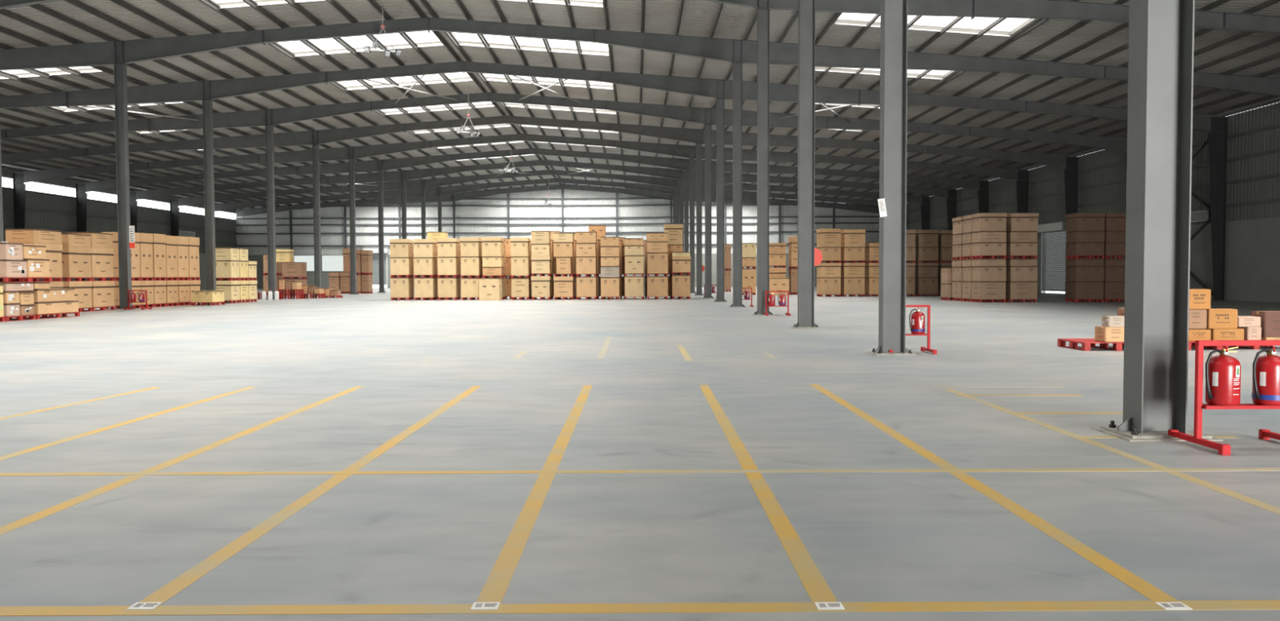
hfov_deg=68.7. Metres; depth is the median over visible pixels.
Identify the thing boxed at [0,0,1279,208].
ceiling
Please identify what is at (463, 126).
floodlight
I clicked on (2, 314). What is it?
carton
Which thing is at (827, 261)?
pallet
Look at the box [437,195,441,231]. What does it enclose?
steel column
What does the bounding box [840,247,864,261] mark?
carton
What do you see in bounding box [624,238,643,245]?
carton
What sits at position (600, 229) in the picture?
carton
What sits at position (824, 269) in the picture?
carton
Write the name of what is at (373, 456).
floor
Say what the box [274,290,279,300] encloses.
bollard
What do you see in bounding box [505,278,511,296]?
carton
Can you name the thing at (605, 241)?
carton
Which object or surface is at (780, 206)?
wall post
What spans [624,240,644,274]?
carton
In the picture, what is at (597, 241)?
carton
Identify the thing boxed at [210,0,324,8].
window
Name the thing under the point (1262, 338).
carton
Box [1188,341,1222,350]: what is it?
pallet
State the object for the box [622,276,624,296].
carton
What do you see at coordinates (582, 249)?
carton
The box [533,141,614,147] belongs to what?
window
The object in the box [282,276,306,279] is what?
pallet
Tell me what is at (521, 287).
carton
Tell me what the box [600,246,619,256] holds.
carton
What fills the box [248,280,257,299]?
carton
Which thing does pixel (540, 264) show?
carton
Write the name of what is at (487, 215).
wall
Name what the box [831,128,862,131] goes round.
window
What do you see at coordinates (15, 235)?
carton
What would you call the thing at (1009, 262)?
carton
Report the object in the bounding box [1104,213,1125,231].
carton
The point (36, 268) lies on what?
carton
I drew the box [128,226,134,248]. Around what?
paper notice
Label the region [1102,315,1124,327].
carton
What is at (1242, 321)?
carton
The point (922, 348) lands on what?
stand
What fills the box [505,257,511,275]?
carton
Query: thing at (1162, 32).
steel column
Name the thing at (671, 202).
wall post
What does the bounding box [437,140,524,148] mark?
window
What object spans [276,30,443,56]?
skylight
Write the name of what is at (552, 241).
carton
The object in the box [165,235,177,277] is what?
carton
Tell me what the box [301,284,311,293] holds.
carton
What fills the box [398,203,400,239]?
wall post
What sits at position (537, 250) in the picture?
carton
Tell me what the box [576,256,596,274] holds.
carton
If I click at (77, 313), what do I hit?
pallet
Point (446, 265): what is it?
carton
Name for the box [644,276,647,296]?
carton
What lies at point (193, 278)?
pallet
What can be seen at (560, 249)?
carton
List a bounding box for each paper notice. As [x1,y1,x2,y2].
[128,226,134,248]
[877,198,887,217]
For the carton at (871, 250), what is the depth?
65.79 m
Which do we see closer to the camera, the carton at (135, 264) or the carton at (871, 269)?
the carton at (135, 264)
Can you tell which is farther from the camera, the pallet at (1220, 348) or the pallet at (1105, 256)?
the pallet at (1105, 256)
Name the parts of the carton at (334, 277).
lid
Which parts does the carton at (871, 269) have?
lid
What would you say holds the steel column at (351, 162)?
on the floor
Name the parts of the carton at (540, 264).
lid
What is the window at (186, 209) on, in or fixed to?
in the wall at (43, 211)
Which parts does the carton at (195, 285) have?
lid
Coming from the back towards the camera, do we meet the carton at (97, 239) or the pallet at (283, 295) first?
the pallet at (283, 295)
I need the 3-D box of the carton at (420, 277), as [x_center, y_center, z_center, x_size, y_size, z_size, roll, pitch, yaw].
[-14.169,-1.584,62.262,1.284,1.353,0.796,0,2,0]
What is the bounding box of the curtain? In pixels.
[372,253,386,284]
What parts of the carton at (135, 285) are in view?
lid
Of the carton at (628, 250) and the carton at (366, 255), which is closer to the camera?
the carton at (628, 250)
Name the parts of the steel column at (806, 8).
plate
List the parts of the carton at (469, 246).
lid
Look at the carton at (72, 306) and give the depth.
35.34 m
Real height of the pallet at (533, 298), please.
0.165 m
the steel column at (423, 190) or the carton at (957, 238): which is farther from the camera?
the steel column at (423, 190)
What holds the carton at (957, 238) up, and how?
on the carton at (957, 249)
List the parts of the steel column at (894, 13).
plate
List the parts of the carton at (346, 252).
lid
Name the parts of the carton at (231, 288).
lid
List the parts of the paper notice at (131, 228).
red panel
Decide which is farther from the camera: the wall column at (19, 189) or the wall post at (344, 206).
the wall post at (344, 206)
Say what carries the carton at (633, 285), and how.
on the pallet
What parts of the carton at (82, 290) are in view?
lid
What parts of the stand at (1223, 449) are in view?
post, rail, shelf rail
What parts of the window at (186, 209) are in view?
frame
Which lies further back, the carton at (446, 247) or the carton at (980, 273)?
the carton at (446, 247)
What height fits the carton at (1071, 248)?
0.718 m
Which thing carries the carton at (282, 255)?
on the carton at (289, 268)
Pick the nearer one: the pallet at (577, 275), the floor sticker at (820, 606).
the floor sticker at (820, 606)
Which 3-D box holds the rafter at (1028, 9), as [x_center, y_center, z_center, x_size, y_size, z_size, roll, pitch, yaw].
[-9.923,-11.438,35.261,86.802,4.140,0.300,0,2,0]
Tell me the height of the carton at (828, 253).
0.952 m
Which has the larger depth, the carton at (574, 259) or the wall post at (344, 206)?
the wall post at (344, 206)
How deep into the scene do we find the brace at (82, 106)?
58.74 m
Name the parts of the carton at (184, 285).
lid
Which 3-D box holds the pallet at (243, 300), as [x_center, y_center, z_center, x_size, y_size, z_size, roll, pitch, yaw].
[-24.393,-0.568,56.360,1.180,0.165,1.180,0,2,0]
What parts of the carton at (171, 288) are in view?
lid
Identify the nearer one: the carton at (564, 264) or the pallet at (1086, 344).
the pallet at (1086, 344)
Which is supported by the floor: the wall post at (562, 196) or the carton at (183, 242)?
the wall post at (562, 196)
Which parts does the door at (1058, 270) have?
guide rail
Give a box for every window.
[0,66,102,79]
[1,176,11,188]
[12,178,74,196]
[52,102,183,111]
[75,188,117,203]
[136,199,168,210]
[137,129,184,133]
[168,203,204,215]
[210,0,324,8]
[214,210,235,219]
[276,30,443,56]
[293,255,314,271]
[321,255,343,271]
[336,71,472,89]
[380,101,493,115]
[412,123,511,133]
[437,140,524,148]
[450,31,612,56]
[456,154,534,160]
[482,73,613,88]
[504,102,616,114]
[506,0,603,7]
[520,124,618,133]
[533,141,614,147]
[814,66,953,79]
[814,102,879,108]
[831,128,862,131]
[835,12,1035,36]
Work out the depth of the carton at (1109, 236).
50.91 m
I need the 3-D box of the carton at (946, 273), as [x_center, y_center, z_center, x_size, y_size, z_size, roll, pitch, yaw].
[18.804,-2.100,56.034,1.216,0.946,1.196,0,2,0]
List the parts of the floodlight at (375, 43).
lamp glass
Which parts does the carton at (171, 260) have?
lid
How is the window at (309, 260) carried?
in the wall at (487, 215)
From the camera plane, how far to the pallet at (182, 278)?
50.89 m
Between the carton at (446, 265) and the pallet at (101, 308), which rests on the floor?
the pallet at (101, 308)
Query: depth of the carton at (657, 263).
60.34 m
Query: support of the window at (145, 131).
attached to the ceiling
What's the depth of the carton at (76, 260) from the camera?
41.14 m
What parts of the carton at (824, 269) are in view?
lid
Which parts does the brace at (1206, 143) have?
rod, rod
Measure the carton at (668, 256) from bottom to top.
1.171 m
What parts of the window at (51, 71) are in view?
frame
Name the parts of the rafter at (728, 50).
splice plate, splice plate, splice plate, splice plate, splice plate, splice plate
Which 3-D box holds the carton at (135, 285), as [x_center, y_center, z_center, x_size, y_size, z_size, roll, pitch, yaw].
[-25.352,-0.862,45.890,1.194,1.191,1.240,0,2,0]
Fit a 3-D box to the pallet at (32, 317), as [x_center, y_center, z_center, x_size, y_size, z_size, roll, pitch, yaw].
[-22.592,0.273,33.333,1.140,0.165,1.600,0,2,0]
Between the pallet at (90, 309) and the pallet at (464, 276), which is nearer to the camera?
the pallet at (90, 309)
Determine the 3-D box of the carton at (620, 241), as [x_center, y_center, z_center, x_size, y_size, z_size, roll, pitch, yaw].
[-1.833,-3.560,62.244,1.286,2.258,0.796,0,2,0]
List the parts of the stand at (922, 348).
shelf rail, rail, post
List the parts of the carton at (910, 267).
lid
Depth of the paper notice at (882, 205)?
17.49 m
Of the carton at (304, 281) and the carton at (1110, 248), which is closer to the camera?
the carton at (1110, 248)
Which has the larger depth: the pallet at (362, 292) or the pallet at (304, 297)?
the pallet at (362, 292)
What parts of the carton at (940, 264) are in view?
lid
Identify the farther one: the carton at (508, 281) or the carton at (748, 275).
the carton at (748, 275)
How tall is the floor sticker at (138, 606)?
0.003 m
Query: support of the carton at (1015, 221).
on the carton at (1011, 236)
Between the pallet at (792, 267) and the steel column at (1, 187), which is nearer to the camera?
the steel column at (1, 187)
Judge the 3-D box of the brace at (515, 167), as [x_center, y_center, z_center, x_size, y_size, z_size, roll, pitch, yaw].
[-14.325,-15.324,102.645,4.269,0.477,8.732,0,2,0]
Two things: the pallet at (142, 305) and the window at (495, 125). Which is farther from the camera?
the window at (495, 125)
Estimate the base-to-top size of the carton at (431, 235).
0.698 m
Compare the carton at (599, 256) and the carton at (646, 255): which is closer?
the carton at (646, 255)
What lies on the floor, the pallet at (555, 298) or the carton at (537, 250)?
the pallet at (555, 298)
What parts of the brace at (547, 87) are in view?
rod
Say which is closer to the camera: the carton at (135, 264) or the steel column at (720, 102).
the carton at (135, 264)
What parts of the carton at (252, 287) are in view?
lid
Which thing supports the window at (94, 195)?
in the wall at (43, 211)
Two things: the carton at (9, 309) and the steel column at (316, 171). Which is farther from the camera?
the steel column at (316, 171)
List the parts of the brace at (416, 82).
rod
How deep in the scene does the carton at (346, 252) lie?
86.99 m
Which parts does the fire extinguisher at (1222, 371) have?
handle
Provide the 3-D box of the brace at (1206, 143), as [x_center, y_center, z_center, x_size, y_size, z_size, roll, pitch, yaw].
[33.158,-8.080,58.089,0.347,4.899,8.682,0,2,0]
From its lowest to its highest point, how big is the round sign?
0.540 m
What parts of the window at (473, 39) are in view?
frame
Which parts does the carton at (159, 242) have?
lid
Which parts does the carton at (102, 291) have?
lid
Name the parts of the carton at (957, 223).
lid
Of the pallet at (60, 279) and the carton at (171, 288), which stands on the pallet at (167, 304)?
the carton at (171, 288)
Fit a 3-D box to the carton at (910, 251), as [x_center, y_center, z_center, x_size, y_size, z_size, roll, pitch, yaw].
[18.665,-4.019,66.525,1.425,0.952,1.486,0,2,0]
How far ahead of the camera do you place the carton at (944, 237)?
65.77 m
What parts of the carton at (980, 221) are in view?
lid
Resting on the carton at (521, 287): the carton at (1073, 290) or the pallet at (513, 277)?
the pallet at (513, 277)
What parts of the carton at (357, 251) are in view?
lid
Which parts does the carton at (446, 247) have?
lid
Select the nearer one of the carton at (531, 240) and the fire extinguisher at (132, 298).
the fire extinguisher at (132, 298)
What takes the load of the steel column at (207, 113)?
on the floor
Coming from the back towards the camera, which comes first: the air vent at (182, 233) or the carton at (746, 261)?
the air vent at (182, 233)
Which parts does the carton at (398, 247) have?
lid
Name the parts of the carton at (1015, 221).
lid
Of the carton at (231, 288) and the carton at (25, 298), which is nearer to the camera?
the carton at (25, 298)
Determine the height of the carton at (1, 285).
0.298 m
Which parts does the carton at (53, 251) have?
lid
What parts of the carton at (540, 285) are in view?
lid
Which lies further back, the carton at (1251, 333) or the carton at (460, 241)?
the carton at (460, 241)
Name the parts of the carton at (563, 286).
lid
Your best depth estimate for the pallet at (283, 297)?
65.23 m
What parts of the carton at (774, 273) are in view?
lid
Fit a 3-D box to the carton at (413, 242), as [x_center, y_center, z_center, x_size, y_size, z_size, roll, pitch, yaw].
[-15.746,-3.504,62.185,1.257,2.150,0.796,0,2,0]
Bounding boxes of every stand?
[124,289,151,310]
[742,287,753,306]
[764,290,791,315]
[888,305,937,354]
[1168,340,1279,455]
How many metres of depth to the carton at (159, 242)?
48.29 m
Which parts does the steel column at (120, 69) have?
cap plate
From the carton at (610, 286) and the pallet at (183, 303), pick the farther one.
the carton at (610, 286)
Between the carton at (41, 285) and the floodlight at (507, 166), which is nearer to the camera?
the carton at (41, 285)
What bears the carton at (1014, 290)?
on the pallet
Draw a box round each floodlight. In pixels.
[364,4,401,57]
[456,84,479,136]
[503,156,516,173]
[544,193,551,205]
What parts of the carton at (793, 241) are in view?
lid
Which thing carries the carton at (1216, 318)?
on the carton at (1237, 334)
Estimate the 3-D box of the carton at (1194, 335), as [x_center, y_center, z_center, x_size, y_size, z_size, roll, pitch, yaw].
[11.127,0.485,18.867,0.484,0.229,0.484,0,2,0]
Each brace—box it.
[82,106,199,120]
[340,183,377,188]
[364,75,458,104]
[491,167,533,176]
[512,75,582,103]
[567,167,604,176]
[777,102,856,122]
[1189,217,1213,296]
[1191,138,1210,209]
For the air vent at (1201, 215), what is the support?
in the wall at (1252, 208)
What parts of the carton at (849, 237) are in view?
lid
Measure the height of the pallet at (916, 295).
0.165 m
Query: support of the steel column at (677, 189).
on the floor
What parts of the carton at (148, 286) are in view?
lid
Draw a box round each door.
[362,248,388,288]
[1037,222,1066,293]
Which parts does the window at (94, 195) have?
frame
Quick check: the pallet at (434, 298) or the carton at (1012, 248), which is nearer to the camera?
the carton at (1012, 248)
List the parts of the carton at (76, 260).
lid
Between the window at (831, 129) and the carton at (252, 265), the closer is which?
the carton at (252, 265)
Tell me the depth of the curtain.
125.37 m
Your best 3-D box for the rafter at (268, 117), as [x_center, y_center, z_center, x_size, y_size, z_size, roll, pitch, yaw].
[-10.041,-12.429,62.242,86.802,4.140,0.300,0,2,0]
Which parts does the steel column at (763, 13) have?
cap plate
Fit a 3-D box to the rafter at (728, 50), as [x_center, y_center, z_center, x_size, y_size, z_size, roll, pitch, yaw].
[-9.962,-11.769,44.254,86.802,4.140,0.300,0,2,0]
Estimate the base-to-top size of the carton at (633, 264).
1.164 m
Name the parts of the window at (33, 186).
frame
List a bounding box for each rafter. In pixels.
[0,0,1279,33]
[0,17,1279,96]
[0,60,1226,132]
[0,92,1127,151]
[0,115,1076,168]
[13,133,1027,183]
[77,147,987,192]
[129,160,955,200]
[170,169,928,207]
[214,177,878,211]
[236,184,879,217]
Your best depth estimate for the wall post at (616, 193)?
125.02 m
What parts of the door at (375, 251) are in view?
guide rail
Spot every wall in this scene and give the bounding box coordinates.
[1,168,237,289]
[235,183,879,288]
[906,97,1279,302]
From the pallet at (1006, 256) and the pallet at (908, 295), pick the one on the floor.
the pallet at (908, 295)
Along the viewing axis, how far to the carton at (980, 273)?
50.85 m
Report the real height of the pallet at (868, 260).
0.165 m
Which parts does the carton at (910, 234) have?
lid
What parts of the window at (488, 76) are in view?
frame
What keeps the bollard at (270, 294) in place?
on the floor
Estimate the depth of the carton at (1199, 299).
18.68 m
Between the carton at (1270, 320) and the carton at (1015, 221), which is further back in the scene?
the carton at (1015, 221)
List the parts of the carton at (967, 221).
lid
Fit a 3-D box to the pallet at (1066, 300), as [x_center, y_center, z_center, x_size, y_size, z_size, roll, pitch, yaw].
[24.463,-0.563,51.572,1.505,0.165,1.280,0,2,0]
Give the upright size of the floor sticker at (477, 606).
0.003 m
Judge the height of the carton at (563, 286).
1.322 m
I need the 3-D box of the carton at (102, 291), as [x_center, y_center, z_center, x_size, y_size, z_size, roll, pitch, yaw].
[-25.353,-0.766,43.271,1.194,1.191,1.781,0,2,0]
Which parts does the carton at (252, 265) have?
lid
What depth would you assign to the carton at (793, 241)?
73.45 m
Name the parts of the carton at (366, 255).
lid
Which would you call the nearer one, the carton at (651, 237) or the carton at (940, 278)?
the carton at (651, 237)
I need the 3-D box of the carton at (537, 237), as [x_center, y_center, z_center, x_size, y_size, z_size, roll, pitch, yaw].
[-6.411,-4.727,60.595,1.171,0.841,1.206,0,2,0]
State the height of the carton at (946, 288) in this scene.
0.830 m
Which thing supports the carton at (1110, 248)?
on the pallet at (1105, 256)
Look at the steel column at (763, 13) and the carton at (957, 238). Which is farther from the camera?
the carton at (957, 238)
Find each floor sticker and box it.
[126,602,163,609]
[471,602,500,609]
[814,602,844,609]
[1155,602,1192,609]
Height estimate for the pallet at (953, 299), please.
0.165 m
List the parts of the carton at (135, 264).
lid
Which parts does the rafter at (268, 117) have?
splice plate, splice plate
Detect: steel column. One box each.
[0,128,3,242]
[111,63,138,309]
[200,99,220,304]
[264,125,276,300]
[311,144,321,297]
[347,159,359,294]
[377,171,386,293]
[400,180,406,276]
[420,188,426,239]
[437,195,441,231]
[672,195,675,275]
[675,187,679,275]
[679,179,684,275]
[684,170,688,275]
[688,158,696,293]
[694,143,703,295]
[702,124,715,298]
[713,98,727,302]
[728,62,746,307]
[751,7,773,315]
[789,0,822,328]
[865,0,919,355]
[1090,0,1222,441]
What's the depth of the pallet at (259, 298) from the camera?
64.05 m
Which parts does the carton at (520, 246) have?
lid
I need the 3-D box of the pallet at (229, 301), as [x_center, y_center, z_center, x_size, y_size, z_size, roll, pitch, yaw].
[-24.388,-0.522,55.111,1.180,0.165,1.180,0,2,0]
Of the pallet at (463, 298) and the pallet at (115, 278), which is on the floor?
the pallet at (463, 298)
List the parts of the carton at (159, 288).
lid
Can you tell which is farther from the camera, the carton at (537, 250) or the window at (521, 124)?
the window at (521, 124)
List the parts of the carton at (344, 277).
lid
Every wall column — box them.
[12,173,26,228]
[75,183,87,280]
[129,191,137,232]
[169,199,179,235]
[906,203,906,262]
[920,196,929,262]
[946,189,956,230]
[977,180,989,213]
[1016,169,1028,258]
[1064,156,1078,258]
[1208,116,1227,300]
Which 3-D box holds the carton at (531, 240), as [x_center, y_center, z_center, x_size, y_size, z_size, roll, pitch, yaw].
[-7.795,-3.559,62.218,1.205,2.257,0.796,0,2,0]
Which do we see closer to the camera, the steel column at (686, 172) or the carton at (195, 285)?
the carton at (195, 285)
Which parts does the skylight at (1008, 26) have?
frame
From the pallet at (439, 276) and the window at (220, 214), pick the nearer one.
the pallet at (439, 276)
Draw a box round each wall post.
[289,210,293,279]
[343,205,346,248]
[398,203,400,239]
[453,201,455,238]
[506,193,509,278]
[561,189,564,232]
[616,192,617,236]
[670,200,672,224]
[724,202,726,244]
[778,204,781,267]
[832,208,835,262]
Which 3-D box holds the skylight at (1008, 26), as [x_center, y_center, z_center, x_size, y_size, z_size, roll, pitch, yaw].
[12.406,-12.377,39.557,7.700,0.816,3.100,0,2,0]
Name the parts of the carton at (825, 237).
lid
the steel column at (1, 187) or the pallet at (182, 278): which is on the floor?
the steel column at (1, 187)
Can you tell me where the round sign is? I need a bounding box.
[814,248,822,266]
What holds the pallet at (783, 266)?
on the carton at (774, 273)
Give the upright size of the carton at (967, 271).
0.822 m
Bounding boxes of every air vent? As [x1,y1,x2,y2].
[178,230,195,237]
[1191,209,1208,222]
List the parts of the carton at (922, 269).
lid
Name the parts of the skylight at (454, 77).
frame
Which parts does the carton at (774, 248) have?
lid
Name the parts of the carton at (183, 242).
lid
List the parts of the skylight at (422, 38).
frame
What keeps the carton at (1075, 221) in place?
on the carton at (1076, 236)
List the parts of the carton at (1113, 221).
lid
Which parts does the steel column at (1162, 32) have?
plate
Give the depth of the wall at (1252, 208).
53.76 m
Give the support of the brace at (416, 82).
attached to the rafter at (197, 91)
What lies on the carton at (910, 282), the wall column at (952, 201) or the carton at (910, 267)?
the carton at (910, 267)
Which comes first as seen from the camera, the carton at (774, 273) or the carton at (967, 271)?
the carton at (967, 271)
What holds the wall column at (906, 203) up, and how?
on the floor
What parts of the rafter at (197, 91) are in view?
splice plate, splice plate, splice plate, splice plate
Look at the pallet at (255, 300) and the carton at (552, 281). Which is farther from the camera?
the carton at (552, 281)
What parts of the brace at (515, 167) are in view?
rod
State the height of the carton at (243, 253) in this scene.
0.746 m
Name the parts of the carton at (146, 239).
lid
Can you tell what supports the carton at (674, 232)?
on the carton
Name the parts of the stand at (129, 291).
post, rail, post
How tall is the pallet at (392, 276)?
0.165 m
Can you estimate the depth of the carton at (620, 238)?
62.67 m
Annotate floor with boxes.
[0,286,1279,620]
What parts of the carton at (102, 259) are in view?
lid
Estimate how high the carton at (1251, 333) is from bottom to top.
0.278 m
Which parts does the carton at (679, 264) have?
lid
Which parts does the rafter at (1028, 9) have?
splice plate, splice plate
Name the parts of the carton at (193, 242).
lid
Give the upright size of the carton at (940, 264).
1.010 m
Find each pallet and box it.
[0,277,52,282]
[0,316,5,322]
[5,315,35,321]
[8,278,33,281]
[8,311,79,319]
[24,277,62,281]
[43,277,91,281]
[71,277,114,281]
[78,307,92,311]
[82,306,115,311]
[104,277,140,280]
[105,304,141,309]
[134,277,153,280]
[135,304,154,307]
[143,277,165,280]
[144,303,166,306]
[156,277,177,280]
[156,302,178,306]
[168,277,189,280]
[168,302,189,306]
[179,277,199,279]
[191,302,225,305]
[216,277,239,280]
[220,300,239,303]
[222,277,248,280]
[226,299,248,302]
[231,277,256,280]
[235,298,257,302]
[257,292,282,294]
[257,294,282,297]
[257,297,282,299]
[263,272,282,275]
[278,288,303,292]
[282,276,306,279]
[282,291,303,294]
[282,293,303,297]
[282,296,303,298]
[303,293,325,296]
[303,296,325,298]
[324,295,342,297]
[361,291,373,293]
[391,275,412,277]
[391,297,413,300]
[413,275,435,277]
[414,297,436,300]
[438,275,459,277]
[438,297,459,300]
[461,275,481,278]
[462,297,479,300]
[482,275,503,278]
[511,275,530,278]
[511,297,530,299]
[531,273,551,275]
[532,297,551,299]
[554,274,573,276]
[554,297,573,299]
[576,274,596,276]
[625,273,643,275]
[647,273,667,275]
[671,296,690,299]
[742,266,755,268]
[768,265,786,267]
[788,266,797,268]
[789,292,797,294]
[817,293,840,297]
[820,260,840,262]
[840,260,864,262]
[840,293,864,297]
[864,260,879,262]
[864,293,878,296]
[905,293,915,296]
[915,260,937,262]
[915,293,937,296]
[937,260,951,262]
[941,297,966,300]
[951,297,969,301]
[952,256,969,260]
[962,298,994,302]
[963,256,995,259]
[971,298,1005,302]
[972,255,1005,258]
[1001,298,1036,302]
[1002,255,1037,258]
[1057,338,1124,351]
[1065,255,1103,258]
[1065,298,1103,302]
[1094,255,1125,258]
[1097,298,1124,302]
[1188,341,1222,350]
[1191,342,1277,349]
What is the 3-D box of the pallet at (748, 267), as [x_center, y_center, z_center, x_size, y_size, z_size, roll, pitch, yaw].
[8.510,-3.381,73.614,1.041,0.165,1.280,0,2,0]
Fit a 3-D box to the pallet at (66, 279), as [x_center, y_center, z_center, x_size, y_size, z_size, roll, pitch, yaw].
[-25.348,-1.378,41.466,1.130,0.165,1.680,0,2,0]
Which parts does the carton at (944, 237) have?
lid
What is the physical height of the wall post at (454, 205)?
11.582 m
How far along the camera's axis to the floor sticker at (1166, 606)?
4.22 m
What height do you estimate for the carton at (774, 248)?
0.875 m
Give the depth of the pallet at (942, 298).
56.05 m
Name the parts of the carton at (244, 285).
lid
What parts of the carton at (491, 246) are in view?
lid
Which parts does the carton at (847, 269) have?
lid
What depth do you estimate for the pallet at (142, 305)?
47.32 m
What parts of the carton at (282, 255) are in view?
lid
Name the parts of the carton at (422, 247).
lid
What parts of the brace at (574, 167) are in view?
rod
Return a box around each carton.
[0,242,22,260]
[0,259,26,277]
[0,282,34,291]
[0,284,3,293]
[0,293,4,316]
[2,291,19,303]
[3,302,20,316]
[4,228,62,244]
[14,242,62,277]
[14,288,74,302]
[19,292,34,305]
[19,304,34,315]
[22,244,45,259]
[22,258,49,277]
[33,281,50,288]
[33,300,78,314]
[35,281,63,288]
[61,233,91,247]
[62,246,91,277]
[62,281,92,308]
[65,231,113,248]
[90,247,114,277]
[91,280,115,307]
[102,231,140,277]
[114,280,141,305]
[138,232,153,277]
[141,280,154,304]
[152,233,166,277]
[153,280,166,303]
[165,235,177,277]
[165,280,178,302]
[176,235,188,277]
[177,280,190,302]
[188,236,199,277]
[189,280,200,302]
[191,290,224,302]
[215,247,239,260]
[215,260,239,277]
[216,280,239,300]
[238,248,248,261]
[239,261,248,277]
[240,280,248,299]
[248,261,257,277]
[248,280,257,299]
[262,253,282,272]
[262,275,282,293]
[275,248,293,262]
[279,279,288,289]
[281,262,306,276]
[283,279,306,293]
[285,280,295,289]
[291,281,302,289]
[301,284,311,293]
[307,285,317,293]
[314,288,324,293]
[323,288,333,295]
[328,272,340,289]
[329,289,341,295]
[339,272,350,292]
[342,248,350,272]
[355,249,364,272]
[356,274,361,291]
[360,249,373,272]
[360,274,373,291]
[389,239,413,257]
[390,257,413,275]
[390,277,413,297]
[396,276,413,297]
[412,242,413,274]
[413,239,436,257]
[413,257,435,275]
[413,277,436,297]
[420,276,437,297]
[426,231,448,241]
[435,241,437,274]
[437,238,459,257]
[437,257,459,275]
[437,277,459,297]
[444,276,461,297]
[458,240,461,274]
[460,237,481,257]
[461,256,481,275]
[461,278,479,297]
[479,278,502,300]
[481,236,503,257]
[482,256,503,266]
[482,266,503,275]
[487,276,506,297]
[502,240,505,274]
[502,278,503,297]
[503,238,511,257]
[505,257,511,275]
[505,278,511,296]
[510,237,530,257]
[511,256,530,275]
[511,278,530,297]
[515,276,531,296]
[529,240,531,274]
[530,231,551,244]
[531,244,551,257]
[531,256,551,273]
[531,275,551,297]
[550,231,561,242]
[551,240,553,274]
[551,276,553,296]
[553,232,573,242]
[553,242,573,257]
[553,257,555,274]
[553,276,573,297]
[555,240,576,274]
[555,257,572,274]
[573,276,576,296]
[575,243,596,257]
[576,231,596,243]
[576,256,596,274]
[576,276,596,297]
[588,225,605,239]
[595,240,599,274]
[596,276,599,296]
[599,240,600,256]
[599,256,600,274]
[599,276,600,296]
[600,236,619,246]
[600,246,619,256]
[600,256,619,266]
[600,266,619,277]
[600,277,619,297]
[619,237,625,246]
[619,240,622,274]
[619,276,622,296]
[622,246,624,256]
[622,256,624,274]
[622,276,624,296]
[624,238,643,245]
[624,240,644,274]
[624,245,643,255]
[624,255,644,273]
[624,275,643,297]
[644,240,647,274]
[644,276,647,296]
[646,232,667,241]
[646,241,667,253]
[646,252,667,273]
[646,275,667,297]
[663,224,683,244]
[667,244,683,256]
[667,256,669,274]
[667,276,670,296]
[669,254,687,274]
[669,276,671,296]
[671,252,690,256]
[671,256,690,272]
[671,275,690,296]
[724,244,731,268]
[724,270,731,289]
[742,243,755,257]
[742,257,755,266]
[742,268,755,293]
[768,243,786,254]
[768,253,786,266]
[768,267,786,278]
[768,278,789,295]
[788,236,797,266]
[788,268,797,292]
[816,228,840,247]
[816,262,841,277]
[816,277,840,294]
[817,247,840,260]
[840,229,865,247]
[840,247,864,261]
[840,262,865,277]
[840,277,864,294]
[864,243,879,261]
[864,262,879,277]
[864,277,879,294]
[905,277,915,293]
[906,229,915,247]
[906,247,915,260]
[906,262,915,277]
[915,229,938,247]
[915,247,938,261]
[915,262,938,277]
[915,277,938,293]
[937,230,952,247]
[937,247,959,261]
[937,262,951,277]
[937,277,941,293]
[940,267,951,283]
[940,283,951,297]
[951,259,962,266]
[951,266,963,280]
[951,280,967,297]
[952,217,963,234]
[952,233,962,244]
[952,244,962,257]
[962,214,972,233]
[962,232,972,244]
[962,243,972,256]
[962,259,973,266]
[962,266,972,281]
[962,281,971,298]
[971,213,1006,231]
[971,231,1006,243]
[971,242,1006,256]
[971,258,1006,266]
[971,266,1006,281]
[971,281,1005,299]
[1005,213,1039,231]
[1005,231,1037,242]
[1005,242,1037,255]
[1005,258,1037,266]
[1005,266,1037,281]
[1005,281,1037,299]
[1065,213,1105,231]
[1065,242,1104,256]
[1065,258,1104,266]
[1065,266,1104,281]
[1065,281,1103,298]
[1066,231,1105,243]
[1094,326,1124,342]
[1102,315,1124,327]
[1103,242,1125,255]
[1103,258,1124,266]
[1103,266,1124,281]
[1103,281,1124,298]
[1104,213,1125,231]
[1104,231,1125,242]
[1117,307,1124,316]
[1188,309,1206,328]
[1188,328,1210,341]
[1189,288,1210,309]
[1205,328,1244,340]
[1206,308,1237,328]
[1237,315,1261,326]
[1237,326,1261,340]
[1250,311,1279,337]
[1261,337,1279,340]
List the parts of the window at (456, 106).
frame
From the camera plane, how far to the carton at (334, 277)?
84.85 m
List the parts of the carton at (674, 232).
lid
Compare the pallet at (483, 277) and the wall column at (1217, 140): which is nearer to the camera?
the wall column at (1217, 140)
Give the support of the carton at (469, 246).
on the carton at (470, 265)
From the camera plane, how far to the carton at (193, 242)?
52.11 m
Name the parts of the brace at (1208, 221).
rod, rod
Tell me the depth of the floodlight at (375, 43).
42.41 m
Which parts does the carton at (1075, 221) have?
lid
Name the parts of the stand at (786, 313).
rail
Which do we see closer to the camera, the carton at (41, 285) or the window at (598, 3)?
the carton at (41, 285)
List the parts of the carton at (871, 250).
lid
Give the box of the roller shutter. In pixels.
[1042,230,1066,291]
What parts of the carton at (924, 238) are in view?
lid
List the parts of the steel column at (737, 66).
cap plate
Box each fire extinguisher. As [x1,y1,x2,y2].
[128,291,136,302]
[137,291,145,302]
[711,285,715,293]
[743,288,750,299]
[767,292,775,306]
[777,292,786,306]
[909,307,924,333]
[1204,346,1240,406]
[1251,346,1279,405]

